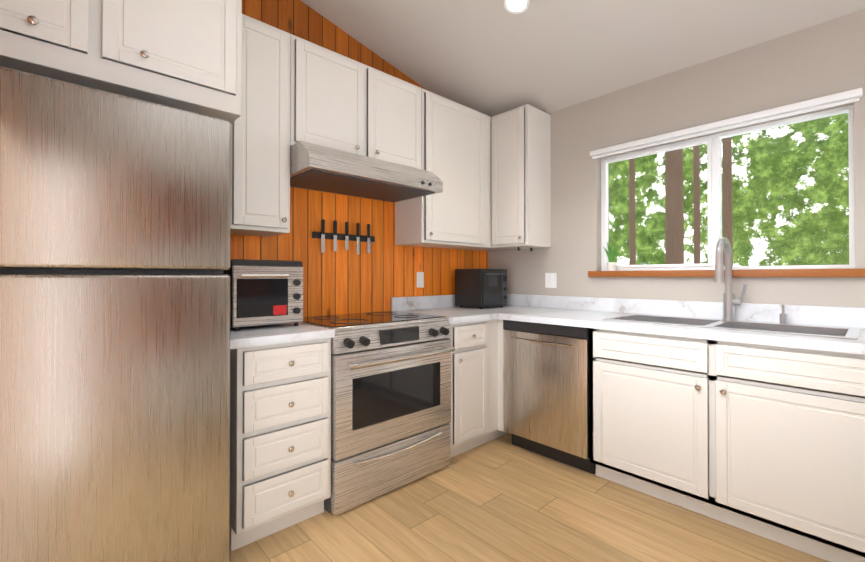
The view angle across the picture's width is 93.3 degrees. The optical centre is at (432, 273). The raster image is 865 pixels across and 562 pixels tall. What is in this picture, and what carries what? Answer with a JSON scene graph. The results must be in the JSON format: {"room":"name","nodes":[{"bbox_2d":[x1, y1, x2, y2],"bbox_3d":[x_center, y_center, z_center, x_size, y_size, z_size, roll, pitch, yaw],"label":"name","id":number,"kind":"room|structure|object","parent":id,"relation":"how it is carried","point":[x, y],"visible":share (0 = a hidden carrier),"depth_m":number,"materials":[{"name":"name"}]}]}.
{"room":"kitchen","nodes":[
{"label":"kitchen","id":0,"kind":"room"},
{"bbox_2d":[230,0,487,316],"bbox_3d":[-0.767,-0.618,2.670,3.675,3.600,0.200,0,-1,-43],"label":"wall","id":1,"kind":"structure","parent":0,"point":[341,280],"depth_m":2.70,"materials":[{"name":"brown wood"}]},
{"bbox_2d":[0,0,241,123],"bbox_3d":[-1.328,-0.958,1.572,0.951,0.615,0.656,0,-1,-43],"label":"upper cabinet","id":2,"kind":"object","parent":1,"relation":"attached to","point":[185,55],"visible":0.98,"depth_m":1.44,"materials":[{"name":"paint"}]},
{"bbox_2d":[231,14,289,236],"bbox_3d":[-0.943,-0.737,2.135,0.304,1.050,0.346,0,-1,-43],"label":"upper cabinet","id":3,"kind":"object","parent":1,"relation":"attached to","point":[260,165],"visible":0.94,"depth_m":2.03,"materials":[{"name":"paint"}]},
{"bbox_2d":[312,219,374,253],"bbox_3d":[-0.569,-0.232,2.684,0.460,0.210,0.040,0,-1,-43],"label":"rail","id":4,"kind":"object","parent":1,"relation":"attached to","point":[335,236],"visible":0.96,"depth_m":2.67,"materials":[{"name":"black metal"}]},
{"bbox_2d":[290,34,420,168],"bbox_3d":[-0.494,-0.963,2.550,0.912,0.590,0.346,0,-1,-43],"label":"upper cabinet","id":5,"kind":"object","parent":1,"relation":"attached to","point":[341,102],"visible":0.75,"depth_m":2.38,"materials":[{"name":"paint"}]},
{"bbox_2d":[290,141,442,202],"bbox_3d":[-0.437,-0.590,2.484,0.908,0.154,0.516,0,-1,-43],"label":"range hood","id":6,"kind":"object","parent":1,"relation":"attached to","point":[315,167],"visible":0.94,"depth_m":2.31,"materials":[{"name":"metal"}]},
{"bbox_2d":[417,272,423,287],"bbox_3d":[-0.094,0.051,3.141,0.070,0.120,0.008,0,-1,-43],"label":"outlet","id":7,"kind":"object","parent":1,"relation":"attached to","point":[420,279],"visible":1,"depth_m":3.14,"materials":[{"name":"plastic"}]},
{"bbox_2d":[395,88,490,249],"bbox_3d":[0.115,-0.729,3.109,0.740,1.050,0.346,0,-1,-43],"label":"upper cabinet","id":8,"kind":"object","parent":1,"relation":"attached to","point":[455,155],"visible":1,"depth_m":2.95,"materials":[{"name":"paint"}]},
{"bbox_2d":[229,433,829,561],"bbox_3d":[1.342,1.215,0.364,3.675,0.100,6.430,0,-1,-43],"label":"floor","id":9,"kind":"structure","parent":0,"point":[503,498],"depth_m":1.90,"materials":[{"name":"brown wood"}]},
{"bbox_2d":[0,66,230,561],"bbox_3d":[-1.277,0.308,1.469,0.822,1.729,0.847,0,-1,-43],"label":"fridge","id":10,"kind":"object","parent":9,"relation":"on","point":[115,230],"visible":1,"depth_m":1.25,"materials":[{"name":"grey metal"}]},
{"bbox_2d":[229,338,330,550],"bbox_3d":[-0.832,0.743,2.023,0.428,0.868,0.646,0,-1,-43],"label":"base cabinet","id":11,"kind":"object","parent":9,"relation":"on","point":[280,436],"visible":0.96,"depth_m":1.78,"materials":[{"name":"paint"}]},
{"bbox_2d":[230,323,334,348],"bbox_3d":[-0.852,0.288,2.016,0.474,0.040,0.633,0,-1,-43],"label":"countertop","id":12,"kind":"structure","parent":11,"relation":"on","point":[252,336],"depth_m":1.83,"materials":[{"name":"stone"}]},
{"bbox_2d":[223,259,302,330],"bbox_3d":[-0.877,0.102,2.068,0.345,0.330,0.368,0,-1,-43],"label":"toaster oven","id":13,"kind":"object","parent":12,"relation":"on","point":[265,292],"visible":0.92,"depth_m":1.94,"materials":[{"name":"silver metal"}]},
{"bbox_2d":[300,311,454,514],"bbox_3d":[-0.359,0.721,2.420,0.794,0.917,0.685,0,-1,-43],"label":"range","id":14,"kind":"object","parent":9,"relation":"on","point":[390,398],"visible":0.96,"depth_m":2.17,"materials":[{"name":"grey metal"}]},
{"bbox_2d":[446,319,508,457],"bbox_3d":[0.324,0.751,3.079,1.094,0.868,0.656,0,-1,-43],"label":"base cabinet","id":15,"kind":"object","parent":9,"relation":"on","point":[476,387],"visible":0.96,"depth_m":2.66,"materials":[{"name":"paint"}]},
{"bbox_2d":[503,320,595,473],"bbox_3d":[0.898,0.749,2.751,0.688,0.867,0.596,0,-1,-43],"label":"dishwasher","id":16,"kind":"object","parent":9,"relation":"on","point":[546,390],"visible":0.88,"depth_m":2.52,"materials":[{"name":"grey metal"}]},
{"bbox_2d":[590,328,864,561],"bbox_3d":[1.520,0.743,2.093,0.669,0.868,1.204,0,-1,-43],"label":"base cabinet","id":17,"kind":"object","parent":9,"relation":"on","point":[767,441],"visible":1,"depth_m":1.82,"materials":[{"name":"paint"}]},
{"bbox_3d":[1.538,0.734,0.890,2.271,0.868,0.575,0,-1,-43],"label":"base cabinet","id":18,"kind":"object","parent":9,"relation":"on","visible":0},
{"bbox_2d":[398,307,497,323],"bbox_3d":[0.071,0.294,2.867,0.434,0.040,0.633,0,-1,-43],"label":"countertop","id":19,"kind":"structure","parent":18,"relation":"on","point":[455,315],"depth_m":2.77,"materials":[{"name":"stone"}]},
{"bbox_2d":[391,295,457,310],"bbox_3d":[0.096,0.227,3.306,1.064,0.100,0.020,0,-1,-43],"label":"backsplash","id":20,"kind":"structure","parent":19,"relation":"on","point":[436,301],"depth_m":3.13,"materials":[{"name":"stone"}]},
{"bbox_2d":[458,305,864,354],"bbox_3d":[1.473,0.289,2.155,0.663,0.040,3.578,0,-1,-43],"label":"countertop","id":21,"kind":"structure","parent":18,"relation":"on","point":[563,317],"depth_m":2.01,"materials":[{"name":"stone"}]},
{"bbox_2d":[455,269,506,308],"bbox_3d":[0.407,0.121,3.312,0.330,0.310,0.318,0,-1,-43],"label":"microwave","id":22,"kind":"object","parent":21,"relation":"on","point":[480,288],"visible":1,"depth_m":3.20,"materials":[{"name":"black plastic"}]},
{"bbox_2d":[507,294,864,328],"bbox_3d":[1.708,0.220,2.371,0.025,0.100,3.578,0,-1,-43],"label":"backsplash","id":23,"kind":"structure","parent":21,"relation":"on","point":[832,316],"depth_m":2.47,"materials":[{"name":"stone"}]},
{"bbox_2d":[714,237,747,319],"bbox_3d":[1.622,0.033,2.221,0.254,0.460,0.122,0,-1,-43],"label":"faucet","id":24,"kind":"object","parent":21,"relation":"on","point":[730,301],"visible":1,"depth_m":2.28,"materials":[{"name":"silver metal"}]},
{"bbox_2d":[603,313,860,339],"bbox_3d":[1.524,0.364,2.168,0.503,0.202,1.030,0,-1,-43],"label":"sink","id":25,"kind":"object","parent":21,"relation":"in","point":[809,330],"visible":0.35,"depth_m":2.13,"materials":[{"name":"metal"}]},
{"bbox_2d":[779,304,786,323],"bbox_3d":[1.818,0.211,2.121,0.077,0.101,0.032,0,-1,-43],"label":"soap dispenser","id":26,"kind":"object","parent":21,"relation":"on","point":[783,317],"visible":1,"depth_m":2.13,"materials":[{"name":"silver metal"}]},
{"bbox_2d":[301,0,864,116],"bbox_3d":[1.342,-1.715,0.386,3.675,0.928,6.430,0,-1,-43],"label":"ceiling","id":27,"kind":"structure","parent":0,"point":[491,58],"depth_m":2.50,"materials":[{"name":"paint"}]},
{"bbox_2d":[504,0,529,13],"bbox_3d":[0.466,-1.496,2.261,0.139,0.041,0.140,0,-1,-43],"label":"recessed light","id":28,"kind":"object","parent":27,"relation":"in","point":[515,6],"visible":1,"depth_m":2.27,"materials":[{"name":"plastic"}]},
{"bbox_2d":[488,9,864,307],"bbox_3d":[2.621,-0.201,1.551,0.200,2.750,6.030,0,-1,-43],"label":"wall","id":29,"kind":"structure","parent":0,"point":[826,58],"depth_m":2.53,"materials":[{"name":"paint"}]},
{"bbox_2d":[465,104,550,250],"bbox_3d":[0.587,-0.712,3.344,0.366,1.081,0.638,0,-1,-43],"label":"upper cabinet","id":30,"kind":"object","parent":29,"relation":"attached to","point":[520,177],"visible":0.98,"depth_m":3.12,"materials":[{"name":"paint"}]},
{"bbox_2d":[545,273,556,287],"bbox_3d":[0.935,0.057,3.225,0.010,0.120,0.100,0,-1,-43],"label":"switch plate","id":31,"kind":"object","parent":29,"relation":"attached to","point":[550,280],"visible":1,"depth_m":3.22,"materials":[{"name":"plastic"}]},
{"bbox_2d":[588,268,864,276],"bbox_3d":[1.637,0.002,2.486,0.120,0.042,1.390,0,-1,-43],"label":"window sill","id":32,"kind":"structure","parent":29,"relation":"on","point":[858,272],"depth_m":2.27,"materials":[{"name":"brown wood"}]},
{"bbox_2d":[603,241,618,270],"bbox_3d":[1.267,-0.121,2.896,0.068,0.209,0.117,0,-1,-43],"label":"potted plant","id":33,"kind":"object","parent":32,"relation":"on","point":[611,263],"visible":0.98,"depth_m":2.88,"materials":[{"name":"plant"}]},
{"bbox_2d":[601,104,854,270],"bbox_3d":[1.700,-0.433,2.546,0.070,0.830,1.300,0,-1,-43],"label":"window","id":34,"kind":"structure","parent":29,"relation":"in","point":[714,178],"depth_m":2.49,"materials":[{"name":"plastic"}]},
{"bbox_2d":[590,88,862,158],"bbox_3d":[1.612,-0.859,2.469,0.043,0.056,1.360,0,-1,-43],"label":"window blind","id":35,"kind":"object","parent":34,"relation":"attached to","point":[837,99],"visible":0.98,"depth_m":2.31,"materials":[{"name":"plastic"}]},
{"label":"outside","id":36,"kind":"structure","parent":0,"visible":0},
{"bbox_2d":[629,158,635,264],"bbox_3d":[5.339,-5.256,10.951,0.153,15.001,0.253,0,0,17],"label":"trunk","id":37,"kind":"object","parent":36,"point":[632,242],"depth_m":10.85,"materials":[{"name":"brown plant"}]},
{"bbox_2d":[665,148,683,263],"bbox_3d":[4.431,-5.281,7.497,0.310,15.002,0.362,0,-1,35],"label":"trunk","id":38,"kind":"object","parent":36,"point":[674,188],"depth_m":7.36,"materials":[{"name":"brown plant"}]},
{"bbox_2d":[693,145,700,263],"bbox_3d":[5.789,-5.270,8.988,0.124,15.001,0.227,0,0,17],"label":"trunk","id":39,"kind":"object","parent":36,"point":[696,167],"depth_m":8.90,"materials":[{"name":"brown plant"}]},
{"bbox_2d":[722,137,732,265],"bbox_3d":[5.567,-5.280,7.749,0.153,15.001,0.253,0,0,17],"label":"trunk","id":40,"kind":"object","parent":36,"point":[727,142],"depth_m":7.65,"materials":[{"name":"brown plant"}]},
{"bbox_2d":[609,113,849,265],"bbox_3d":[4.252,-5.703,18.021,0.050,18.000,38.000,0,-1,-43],"label":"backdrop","id":41,"kind":"structure","parent":36,"point":[804,137],"depth_m":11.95,"materials":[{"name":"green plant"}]}
]}

